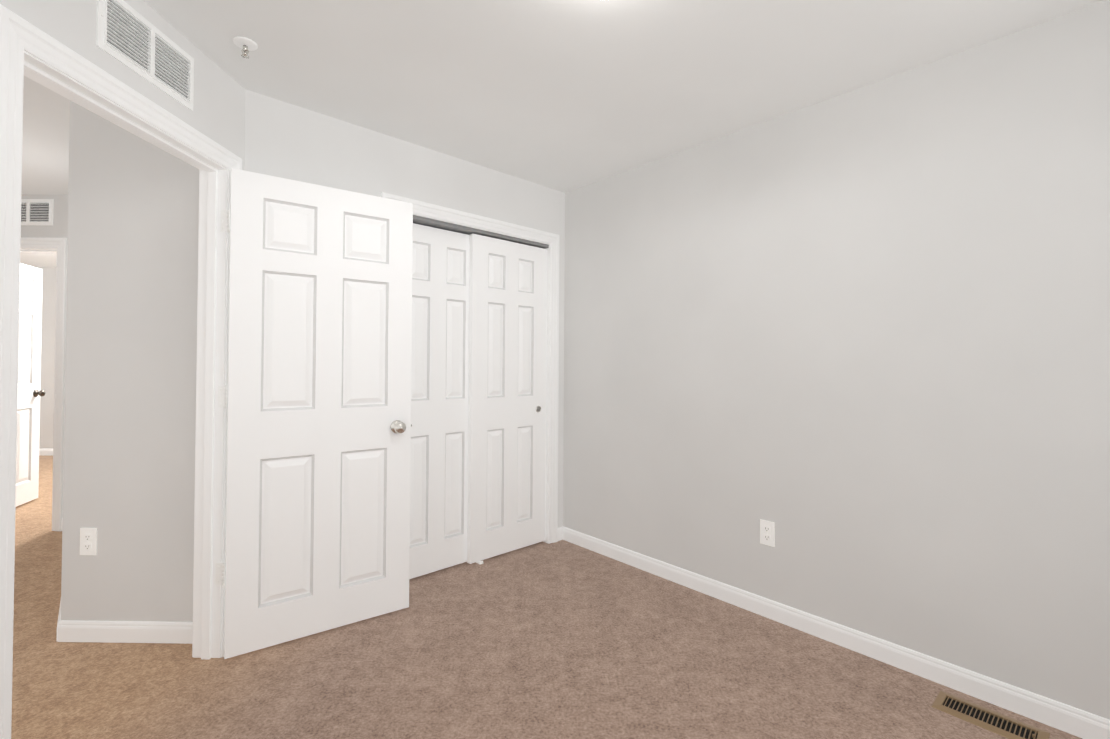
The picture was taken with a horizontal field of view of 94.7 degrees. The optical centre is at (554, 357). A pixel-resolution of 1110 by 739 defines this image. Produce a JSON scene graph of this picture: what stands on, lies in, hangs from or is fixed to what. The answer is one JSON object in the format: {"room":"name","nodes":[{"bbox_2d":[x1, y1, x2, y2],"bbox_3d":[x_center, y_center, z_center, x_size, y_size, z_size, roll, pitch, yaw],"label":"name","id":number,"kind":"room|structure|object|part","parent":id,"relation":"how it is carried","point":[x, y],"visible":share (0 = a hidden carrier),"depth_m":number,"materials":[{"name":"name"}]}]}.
{"room":"empty bedroom","nodes":[
{"label":"empty bedroom","id":0,"kind":"room"},
{"bbox_2d":[21,195,67,237],"bbox_3d":[-5.014,0.025,3.791,3.322,2.440,0.214,0,-1,-1],"label":"wall","id":1,"kind":"structure","parent":0,"point":[58,228],"depth_m":3.73,"materials":[{"name":"grey paint"}]},
{"bbox_2d":[16,263,45,506],"bbox_3d":[-4.467,0.227,4.202,0.169,2.030,0.725,1,-1,-20],"label":"hall door","id":2,"kind":"structure","parent":1,"relation":"in","point":[30,392],"depth_m":4.40,"materials":[{"name":"white wood"}]},
{"bbox_3d":[-4.567,0.314,4.476,0.169,0.066,0.066,1,-1,-20],"label":"knob","id":3,"kind":"part","parent":2,"relation":"part of","materials":[{"name":"grey"}]},
{"bbox_2d":[21,199,53,224],"bbox_3d":[-3.837,-1.058,3.728,0.360,0.190,0.021,0,-1,-1],"label":"air vent","id":4,"kind":"object","parent":1,"relation":"in","point":[36,211],"visible":0.58,"depth_m":3.73,"materials":[{"name":"white metal"}]},
{"bbox_2d":[36,267,55,448],"bbox_3d":[-3.584,0.070,6.754,8.000,2.440,0.120,0,-1,-1],"label":"wall","id":5,"kind":"structure","parent":0,"point":[47,354],"depth_m":6.63,"materials":[{"name":"grey paint"}]},
{"bbox_2d":[39,449,52,455],"bbox_3d":[-3.490,1.245,6.676,7.800,0.088,0.013,0,-1,-1],"label":"baseboard","id":6,"kind":"structure","parent":5,"relation":"attached to","point":[42,452],"depth_m":6.61,"materials":[{"name":"white paint"}]},
{"bbox_2d":[0,0,245,169],"bbox_3d":[-1.445,0.022,1.632,0.152,2.440,1.253,0,-1,-1],"label":"wall","id":7,"kind":"structure","parent":0,"point":[217,114],"depth_m":1.80,"materials":[{"name":"grey paint"}]},
{"bbox_2d":[96,0,193,110],"bbox_3d":[-1.375,-1.036,1.743,0.022,0.200,0.400,0,-1,-1],"label":"air vent","id":8,"kind":"object","parent":7,"relation":"in","point":[130,37],"visible":1,"depth_m":1.71,"materials":[{"name":"white metal"}]},
{"bbox_2d":[61,100,198,621],"bbox_3d":[-2.443,0.033,3.047,2.103,2.440,1.622,0,-1,-1],"label":"wall","id":9,"kind":"structure","parent":0,"point":[130,368],"depth_m":2.26,"materials":[{"name":"grey paint"}]},
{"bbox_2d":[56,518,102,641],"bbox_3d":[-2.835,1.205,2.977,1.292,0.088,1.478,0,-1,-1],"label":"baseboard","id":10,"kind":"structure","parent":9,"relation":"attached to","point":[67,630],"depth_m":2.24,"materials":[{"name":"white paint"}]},
{"bbox_2d":[80,528,96,554],"bbox_3d":[-2.054,0.811,2.251,0.072,0.118,0.008,0,-1,-1],"label":"outlet","id":11,"kind":"object","parent":9,"relation":"attached to","point":[88,541],"visible":1,"depth_m":2.25,"materials":[{"name":"white plastic"}]},
{"bbox_2d":[0,4,558,738],"bbox_3d":[-2.160,0.185,2.557,4.406,2.127,2.648,0,-1,-1],"label":"door frame","id":12,"kind":"structure","parent":9,"relation":"attached to","point":[18,36],"depth_m":2.12,"materials":[{"name":"white paint"}]},
{"bbox_2d":[215,168,412,658],"bbox_3d":[-1.060,0.230,2.337,0.832,2.021,0.169,1,-1,-36],"label":"bedroom door","id":13,"kind":"structure","parent":12,"relation":"attached to","point":[317,535],"depth_m":2.30,"materials":[{"name":"white wood"}]},
{"bbox_3d":[-1.377,0.163,2.121,0.055,1.569,0.034,0,-1,-1],"label":"bedroom door hinges","id":14,"kind":"part","parent":13,"relation":"part of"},
{"bbox_3d":[-0.770,0.342,2.548,0.112,0.066,0.169,1,-1,-36],"label":"knob","id":15,"kind":"part","parent":13,"relation":"part of","materials":[{"name":"silver metal"}]},
{"bbox_2d":[244,89,564,527],"bbox_3d":[-0.698,0.043,2.975,1.980,2.440,0.115,1,-1,-43],"label":"wall","id":16,"kind":"structure","parent":0,"point":[283,139],"depth_m":2.73,"materials":[{"name":"grey paint"}]},
{"bbox_2d":[409,223,469,578],"bbox_3d":[-0.699,0.245,3.008,0.612,2.004,0.035,1,-1,-43],"label":"closet door","id":17,"kind":"structure","parent":16,"relation":"in","point":[439,406],"depth_m":3.00,"materials":[{"name":"white wood"}]},
{"bbox_2d":[467,234,546,563],"bbox_3d":[-0.295,0.252,3.326,0.612,2.004,0.035,1,-1,-43],"label":"closet door","id":18,"kind":"structure","parent":16,"relation":"in","point":[506,499],"depth_m":3.29,"materials":[{"name":"white wood"}]},
{"bbox_2d":[11,456,1081,738],"bbox_3d":[-1.309,1.311,2.321,16.054,0.120,15.866,1,-1,-43],"label":"floor","id":19,"kind":"structure","parent":0,"point":[562,639],"depth_m":2.03,"materials":[{"name":"brown carpet"}]},
{"bbox_2d":[931,691,1049,738],"bbox_3d":[1.510,1.257,1.783,0.137,0.012,0.300,1,-1,-42],"label":"floor vent","id":20,"kind":"object","parent":19,"relation":"in","point":[985,718],"visible":1,"depth_m":1.78,"materials":[{"name":"beige metal"}]},
{"bbox_2d":[20,0,1104,266],"bbox_3d":[-1.293,-1.239,2.352,12.600,0.100,10.000,0,-1,-1],"label":"ceiling","id":21,"kind":"structure","parent":0,"point":[564,96],"depth_m":2.07,"materials":[{"name":"paint"}]},
{"bbox_2d":[233,36,257,57],"bbox_3d":[-1.176,-1.167,1.943,0.082,0.052,0.082,0,-1,-1],"label":"sprinkler","id":22,"kind":"object","parent":21,"relation":"attached to","point":[246,45],"visible":1,"depth_m":1.94,"materials":[{"name":"white metal"}]},
{"bbox_2d":[563,0,1109,719],"bbox_3d":[1.505,0.046,2.092,0.115,2.440,4.415,1,-1,-42],"label":"wall","id":23,"kind":"structure","parent":0,"point":[855,346],"depth_m":2.14,"materials":[{"name":"grey paint"}]},
{"bbox_2d":[760,519,774,546],"bbox_3d":[1.039,0.860,2.505,0.007,0.118,0.072,1,-1,-42],"label":"outlet","id":24,"kind":"object","parent":23,"relation":"attached to","point":[767,532],"visible":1,"depth_m":2.50,"materials":[{"name":"white plastic"}]},
{"bbox_2d":[558,526,1109,738],"bbox_3d":[1.485,1.214,1.426,2.853,0.088,4.393,0,-1,-1],"label":"baseboard","id":25,"kind":"structure","parent":23,"relation":"attached to","point":[1069,719],"depth_m":2.13,"materials":[{"name":"white paint"}]}
]}

